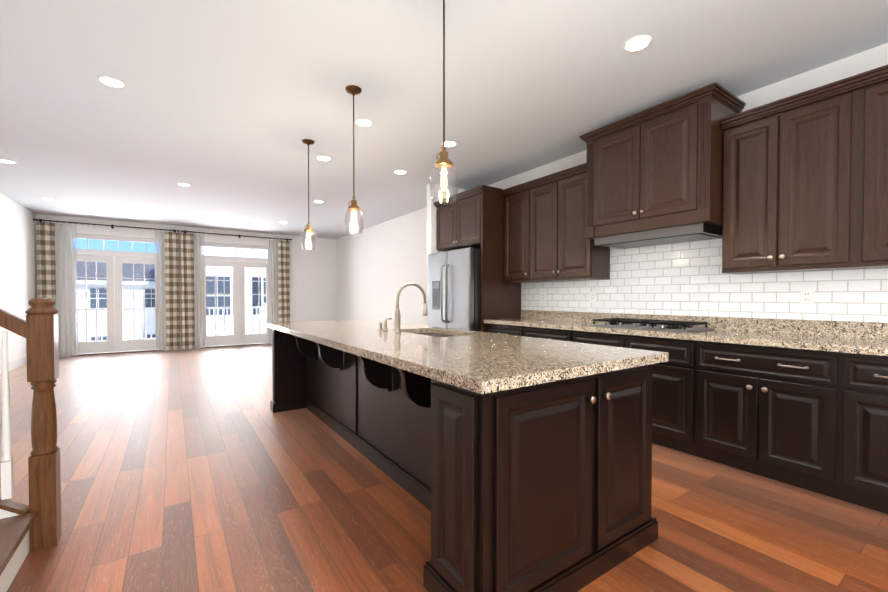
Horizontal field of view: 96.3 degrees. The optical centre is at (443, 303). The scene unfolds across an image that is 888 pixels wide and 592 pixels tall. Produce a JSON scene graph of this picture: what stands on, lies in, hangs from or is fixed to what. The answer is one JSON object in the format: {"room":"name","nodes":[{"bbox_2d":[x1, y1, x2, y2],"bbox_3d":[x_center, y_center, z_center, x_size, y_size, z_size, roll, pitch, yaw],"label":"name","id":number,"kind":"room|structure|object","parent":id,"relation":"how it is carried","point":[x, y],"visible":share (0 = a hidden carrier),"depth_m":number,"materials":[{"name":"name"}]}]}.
{"room":"kitchen","nodes":[
{"label":"kitchen","id":0,"kind":"room"},
{"bbox_2d":[0,193,35,365],"bbox_3d":[-3.987,-0.244,1.899,0.100,2.790,14.250,-1,1,-34],"label":"wall","id":1,"kind":"structure","parent":0,"point":[17,225],"depth_m":6.69,"materials":[{"name":"white paint"}]},
{"bbox_2d":[0,356,26,375],"bbox_3d":[-5.671,1.043,4.491,0.014,0.135,7.798,-1,1,-34],"label":"baseboard","id":2,"kind":"structure","parent":1,"relation":"attached to","point":[17,363],"depth_m":6.61,"materials":[{"name":"white"}]},
{"bbox_2d":[36,214,335,348],"bbox_3d":[-5.474,-0.361,9.418,5.880,2.790,0.150,-1,1,-34],"label":"wall","id":3,"kind":"structure","parent":0,"point":[312,271],"depth_m":10.44,"materials":[{"name":"white paint"}]},
{"bbox_2d":[33,218,178,232],"bbox_3d":[-6.884,-1.608,8.244,2.326,0.080,0.160,-1,1,-34],"label":"curtain rod","id":4,"kind":"object","parent":3,"relation":"attached to","point":[112,226],"visible":0.98,"depth_m":8.13,"materials":[{"name":"black metal"}]},
{"bbox_2d":[36,222,55,307],"bbox_3d":[-7.668,-0.259,7.667,0.260,2.600,0.077,-1,1,-34],"label":"curtain","id":5,"kind":"object","parent":4,"relation":"hanging from","point":[46,264],"visible":0.56,"depth_m":7.66,"materials":[{"name":"fabric"}]},
{"bbox_2d":[56,224,77,356],"bbox_3d":[-7.450,-0.262,7.861,0.300,2.600,0.044,-1,1,-34],"label":"sheer curtain","id":6,"kind":"object","parent":4,"relation":"hanging from","point":[66,263],"visible":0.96,"depth_m":7.86,"materials":[{"name":"white fabric"}]},
{"bbox_2d":[155,231,164,350],"bbox_3d":[-6.213,-0.275,8.701,0.170,2.600,0.047,-1,1,-34],"label":"sheer curtain","id":7,"kind":"object","parent":4,"relation":"hanging from","point":[160,289],"visible":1,"depth_m":8.70,"materials":[{"name":"white fabric"}]},
{"bbox_2d":[165,232,179,349],"bbox_3d":[-6.000,-0.276,8.792,0.265,2.600,0.080,-1,1,-34],"label":"curtain check centre","id":8,"kind":"object","parent":4,"relation":"hanging from","point":[172,280],"visible":1,"depth_m":8.79,"materials":[{"name":"fabric"}]},
{"bbox_2d":[63,230,165,356],"bbox_3d":[-6.886,-0.213,8.410,1.730,2.525,0.132,-1,1,-34],"label":"french door","id":9,"kind":"structure","parent":3,"relation":"in","point":[115,343],"depth_m":8.36,"materials":[{"name":"white wood"}]},
{"bbox_2d":[194,239,269,348],"bbox_3d":[-5.052,-0.232,9.661,1.730,2.525,0.132,-1,1,-34],"label":"french door","id":10,"kind":"structure","parent":3,"relation":"in","point":[239,336],"depth_m":9.67,"materials":[{"name":"white wood"}]},
{"bbox_2d":[181,230,291,240],"bbox_3d":[-4.918,-1.629,9.585,2.386,0.080,0.160,-1,1,-34],"label":"curtain rod","id":11,"kind":"object","parent":3,"relation":"attached to","point":[185,231],"visible":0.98,"depth_m":9.52,"materials":[{"name":"black metal"}]},
{"bbox_2d":[180,233,194,348],"bbox_3d":[-5.779,-0.279,8.960,0.260,2.600,0.080,-1,1,-34],"label":"curtain check centre","id":12,"kind":"object","parent":11,"relation":"hanging from","point":[187,290],"visible":1,"depth_m":8.95,"materials":[{"name":"fabric"}]},
{"bbox_2d":[194,234,204,347],"bbox_3d":[-5.605,-0.281,9.123,0.190,2.600,0.043,-1,1,-34],"label":"sheer curtain","id":13,"kind":"object","parent":11,"relation":"hanging from","point":[199,293],"visible":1,"depth_m":9.12,"materials":[{"name":"white fabric"}]},
{"bbox_2d":[269,240,277,343],"bbox_3d":[-4.292,-0.295,10.019,0.190,2.600,0.046,-1,1,-34],"label":"sheer curtain","id":14,"kind":"object","parent":11,"relation":"hanging from","point":[273,291],"visible":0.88,"depth_m":10.01,"materials":[{"name":"white fabric"}]},
{"bbox_2d":[278,240,289,321],"bbox_3d":[-4.065,-0.297,10.129,0.290,2.600,0.080,-1,1,-34],"label":"curtain","id":15,"kind":"object","parent":11,"relation":"hanging from","point":[283,281],"visible":0.83,"depth_m":10.11,"materials":[{"name":"fabric"}]},
{"bbox_2d":[0,344,887,591],"bbox_3d":[-1.501,1.175,3.618,6.120,0.100,14.250,-1,1,-34],"label":"floor","id":16,"kind":"structure","parent":0,"point":[198,470],"depth_m":2.21,"materials":[{"name":"brown wood"}]},
{"bbox_2d":[0,497,35,591],"bbox_3d":[-2.310,0.478,0.997,1.638,1.374,1.012,-1,1,-34],"label":"staircase","id":17,"kind":"structure","parent":16,"relation":"on","point":[17,519],"depth_m":1.71,"materials":[{"name":"white"}]},
{"bbox_2d":[1,331,13,499],"bbox_3d":[-1.994,0.506,1.811,0.038,0.764,0.036,-1,1,-34],"label":"baluster","id":18,"kind":"object","parent":17,"relation":"in","point":[7,484],"visible":1,"depth_m":1.80,"materials":[{"name":"white wood"}]},
{"bbox_2d":[25,298,61,551],"bbox_3d":[-1.907,0.562,1.896,0.116,1.178,0.116,-1,1,-34],"label":"stair newel post","id":19,"kind":"object","parent":16,"relation":"on","point":[42,352],"visible":1,"depth_m":1.86,"materials":[{"name":"brown wood"}]},
{"bbox_2d":[0,308,25,337],"bbox_3d":[-2.608,-0.452,1.402,1.601,1.242,0.060,-1,1,-34],"label":"stair handrail","id":20,"kind":"object","parent":19,"relation":"attached to","point":[12,323],"visible":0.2,"depth_m":1.81,"materials":[{"name":"brown wood"}]},
{"bbox_2d":[428,247,480,331],"bbox_3d":[0.336,0.207,5.358,0.847,1.780,0.950,-1,1,-34],"label":"refrigerator","id":21,"kind":"object","parent":16,"relation":"on","point":[454,289],"visible":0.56,"depth_m":4.99,"materials":[{"name":"grey metal"}]},
{"bbox_2d":[268,327,667,591],"bbox_3d":[-0.381,0.698,3.043,1.114,0.871,3.493,-1,1,-34],"label":"kitchen island","id":22,"kind":"object","parent":16,"relation":"on","point":[512,463],"depth_m":1.59,"materials":[{"name":"brown wood"}]},
{"bbox_2d":[266,319,667,394],"bbox_3d":[-0.389,0.240,3.047,1.170,0.042,3.520,-1,1,-34],"label":"island countertop","id":23,"kind":"structure","parent":22,"relation":"on","point":[476,361],"depth_m":1.92,"materials":[{"name":"beige stone"}]},
{"bbox_2d":[378,282,427,332],"bbox_3d":[-0.336,0.025,3.185,0.296,0.382,0.351,-1,1,-34],"label":"island faucet","id":24,"kind":"object","parent":23,"relation":"on","point":[397,319],"visible":1,"depth_m":3.03,"materials":[{"name":"silver metal"}]},
{"bbox_2d":[414,331,449,334],"bbox_3d":[-0.071,0.361,3.080,0.434,0.224,0.754,-1,1,-34],"label":"sink","id":25,"kind":"object","parent":23,"relation":"in","point":[415,332],"depth_m":3.40,"materials":[{"name":"silver metal"}]},
{"bbox_2d":[433,185,520,331],"bbox_3d":[0.438,-0.161,5.371,0.694,2.516,1.074,-1,1,-34],"label":"tall cabinet","id":26,"kind":"object","parent":16,"relation":"on","point":[473,218],"visible":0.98,"depth_m":4.95,"materials":[{"name":"brown wood"}]},
{"bbox_2d":[484,322,519,335],"bbox_3d":[0.932,0.671,4.737,0.628,0.871,0.630,-1,1,-34],"label":"base cabinet","id":27,"kind":"object","parent":16,"relation":"on","point":[508,330],"depth_m":4.55,"materials":[{"name":"brown wood"}]},
{"bbox_2d":[520,326,567,340],"bbox_3d":[1.287,0.679,4.217,0.628,0.871,0.630,-1,1,-34],"label":"base cabinet","id":28,"kind":"object","parent":16,"relation":"on","point":[526,331],"depth_m":4.06,"materials":[{"name":"brown wood"}]},
{"bbox_2d":[568,330,691,454],"bbox_3d":[1.769,0.690,3.510,0.628,0.871,1.082,-1,1,-34],"label":"base cabinet","id":29,"kind":"object","parent":16,"relation":"on","point":[671,379],"depth_m":3.04,"materials":[{"name":"brown wood"}]},
{"bbox_2d":[692,342,835,496],"bbox_3d":[2.289,0.702,2.749,0.628,0.871,0.761,-1,1,-34],"label":"base cabinet","id":30,"kind":"object","parent":16,"relation":"on","point":[803,404],"depth_m":2.53,"materials":[{"name":"brown wood"}]},
{"bbox_2d":[484,318,887,357],"bbox_3d":[2.409,0.247,2.548,0.648,0.042,5.900,-1,1,-34],"label":"countertop","id":31,"kind":"structure","parent":30,"relation":"on","point":[741,337],"depth_m":2.76,"materials":[{"name":"beige stone"}]},
{"bbox_2d":[587,318,714,332],"bbox_3d":[1.787,0.179,3.503,0.480,0.064,0.880,-1,1,-34],"label":"gas cooktop","id":32,"kind":"object","parent":31,"relation":"in","point":[669,325],"visible":1,"depth_m":3.33,"materials":[{"name":"silver metal"}]},
{"bbox_2d":[832,354,887,513],"bbox_3d":[2.717,0.712,2.120,0.628,0.871,0.760,-1,1,-34],"label":"base cabinet","id":33,"kind":"object","parent":16,"relation":"on","point":[861,379],"depth_m":2.19,"materials":[{"name":"brown wood"}]},
{"bbox_2d":[0,0,887,238],"bbox_3d":[-1.501,-1.715,3.573,6.120,0.100,14.250,-1,1,-34],"label":"ceiling","id":34,"kind":"structure","parent":0,"point":[223,108],"depth_m":3.03,"materials":[{"name":"white paint"}]},
{"bbox_2d":[0,159,16,163],"bbox_3d":[-5.177,-1.679,4.703,0.170,0.006,0.170,-1,1,-34],"label":"recessed light","id":35,"kind":"object","parent":34,"relation":"in","point":[6,161],"visible":0.94,"depth_m":4.70,"materials":[{"name":"white"}]},
{"bbox_2d":[97,76,125,88],"bbox_3d":[-2.482,-1.652,2.971,0.170,0.006,0.170,-1,1,-34],"label":"recessed light","id":36,"kind":"object","parent":34,"relation":"in","point":[111,81],"visible":1,"depth_m":2.97,"materials":[{"name":"white"}]},
{"bbox_2d":[177,183,190,185],"bbox_3d":[-3.706,-1.694,5.670,0.170,0.006,0.170,-1,1,-34],"label":"recessed light","id":37,"kind":"object","parent":34,"relation":"in","point":[182,184],"visible":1,"depth_m":5.66,"materials":[{"name":"white"}]},
{"bbox_2d":[301,139,315,248],"bbox_3d":[-1.398,-1.117,4.106,0.150,1.110,0.150,-1,1,-34],"label":"pendant light","id":38,"kind":"object","parent":34,"relation":"hanging from","point":[308,229],"visible":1,"depth_m":4.10,"materials":[{"name":"brown metal"}]},
{"bbox_2d":[316,156,330,160],"bbox_3d":[-1.390,-1.678,4.599,0.170,0.006,0.170,-1,1,-34],"label":"recessed light","id":39,"kind":"object","parent":34,"relation":"in","point":[324,158],"visible":1,"depth_m":4.60,"materials":[{"name":"white"}]},
{"bbox_2d":[344,85,363,233],"bbox_3d":[-0.699,-1.101,3.082,0.150,1.110,0.150,-1,1,-34],"label":"pendant light","id":40,"kind":"object","parent":34,"relation":"hanging from","point":[353,90],"visible":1,"depth_m":3.07,"materials":[{"name":"clear glass"}]},
{"bbox_2d":[354,119,372,126],"bbox_3d":[-0.739,-1.663,3.663,0.170,0.006,0.170,-1,1,-34],"label":"recessed light","id":41,"kind":"object","parent":34,"relation":"in","point":[363,122],"visible":1,"depth_m":3.65,"materials":[{"name":"white"}]},
{"bbox_2d":[394,170,406,173],"bbox_3d":[-0.560,-1.685,5.105,0.170,0.006,0.170,-1,1,-34],"label":"recessed light","id":42,"kind":"object","parent":34,"relation":"in","point":[400,172],"visible":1,"depth_m":5.11,"materials":[{"name":"white"}]},
{"bbox_2d":[430,0,457,203],"bbox_3d":[0.000,-1.085,2.058,0.150,1.110,0.150,-1,1,-34],"label":"pendant light","id":43,"kind":"object","parent":34,"relation":"hanging from","point":[443,162],"visible":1,"depth_m":2.05,"materials":[{"name":"clear glass"}]},
{"bbox_2d":[441,141,456,146],"bbox_3d":[0.054,-1.671,4.168,0.170,0.006,0.170,-1,1,-34],"label":"recessed light","id":44,"kind":"object","parent":34,"relation":"in","point":[450,144],"visible":0.85,"depth_m":4.16,"materials":[{"name":"white"}]},
{"bbox_2d":[623,35,651,52],"bbox_3d":[1.226,-1.645,2.523,0.170,0.006,0.170,-1,1,-34],"label":"recessed light","id":45,"kind":"object","parent":34,"relation":"in","point":[637,43],"visible":1,"depth_m":2.52,"materials":[{"name":"white"}]},
{"bbox_2d":[424,183,465,325],"bbox_3d":[0.079,-0.306,5.865,0.710,2.790,0.120,-1,1,-34],"label":"wall","id":46,"kind":"structure","parent":0,"point":[429,211],"depth_m":5.68,"materials":[{"name":"white paint"}]},
{"bbox_2d":[336,43,887,324],"bbox_3d":[0.986,-0.297,5.291,0.100,2.790,14.250,-1,1,-34],"label":"wall","id":47,"kind":"structure","parent":0,"point":[366,273],"depth_m":7.80,"materials":[{"name":"white paint"}]},
{"bbox_2d":[502,163,609,282],"bbox_3d":[1.210,-0.825,4.522,0.364,1.141,1.260,-1,1,-34],"label":"upper cabinet","id":48,"kind":"object","parent":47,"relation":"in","point":[545,240],"depth_m":4.35,"materials":[{"name":"brown wood"}]},
{"bbox_2d":[579,82,745,248],"bbox_3d":[1.828,-1.057,3.451,0.546,1.044,1.142,-1,1,-34],"label":"upper cabinet","id":49,"kind":"object","parent":47,"relation":"attached to","point":[654,175],"visible":1,"depth_m":3.19,"materials":[{"name":"brown wood"}]},
{"bbox_2d":[521,310,887,337],"bbox_3d":[2.667,0.172,2.723,0.022,0.104,5.900,-1,1,-34],"label":"backsplash","id":50,"kind":"structure","parent":47,"relation":"attached to","point":[770,326],"depth_m":3.05,"materials":[{"name":"beige stone"}]},
{"bbox_2d":[522,238,887,322],"bbox_3d":[2.673,-0.262,2.720,0.008,0.759,5.900,-1,1,-34],"label":"tile backsplash","id":51,"kind":"structure","parent":47,"relation":"attached to","point":[688,278],"depth_m":3.38,"materials":[{"name":"white tile"}]},
{"bbox_2d":[541,293,545,301],"bbox_3d":[1.211,-0.077,4.850,0.008,0.115,0.070,-1,1,-34],"label":"outlet","id":52,"kind":"object","parent":51,"relation":"attached to","point":[543,295],"depth_m":4.84,"materials":[{"name":"white plastic"}]},
{"bbox_2d":[590,292,595,302],"bbox_3d":[1.600,-0.069,4.280,0.008,0.115,0.070,-1,1,-34],"label":"outlet","id":53,"kind":"object","parent":51,"relation":"attached to","point":[592,294],"depth_m":4.27,"materials":[{"name":"white plastic"}]},
{"bbox_2d":[800,289,813,304],"bbox_3d":[2.587,-0.046,2.834,0.008,0.115,0.070,-1,1,-34],"label":"outlet","id":54,"kind":"object","parent":51,"relation":"attached to","point":[806,296],"depth_m":2.83,"materials":[{"name":"white plastic"}]},
{"bbox_2d":[720,81,855,272],"bbox_3d":[2.422,-0.791,2.786,0.318,1.085,0.715,-1,1,-34],"label":"upper cabinet","id":55,"kind":"object","parent":47,"relation":"attached to","point":[805,181],"depth_m":2.66,"materials":[{"name":"brown wood"}]},
{"bbox_2d":[852,69,887,268],"bbox_3d":[2.845,-0.781,2.167,0.318,1.085,0.785,-1,1,-34],"label":"upper cabinet","id":56,"kind":"object","parent":47,"relation":"attached to","point":[869,94],"depth_m":2.36,"materials":[{"name":"brown wood"}]},
{"label":"outside","id":57,"kind":"structure","parent":0,"visible":0},
{"bbox_3d":[-6.382,1.122,10.523,7.800,0.110,2.640,-1,1,-34],"label":"deck","id":58,"kind":"object","parent":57,"visible":0},
{"bbox_2d":[77,303,265,341],"bbox_3d":[-7.110,0.521,11.518,7.870,1.060,0.140,-1,1,-34],"label":"deck railing","id":59,"kind":"object","parent":58,"relation":"on","point":[213,308],"depth_m":10.79,"materials":[{"name":"white paint"}]},
{"bbox_3d":[-37.747,3.571,55.288,160.000,0.100,106.200,-1,1,-34],"label":"ground","id":60,"kind":"structure","parent":57,"visible":0},
{"bbox_2d":[77,261,155,340],"bbox_3d":[-36.480,0.549,18.075,40.800,7.100,9.820,-1,1,-34],"label":"townhouses","id":61,"kind":"structure","parent":60,"relation":"on","point":[127,270],"depth_m":24.35,"materials":[{"name":"white"}]},
{"bbox_2d":[204,246,266,334],"bbox_3d":[-7.593,-2.340,23.821,14.150,12.700,10.820,-1,1,-34],"label":"house","id":62,"kind":"structure","parent":60,"relation":"on","point":[210,270],"depth_m":16.81,"materials":[{"name":"white"}]}
]}

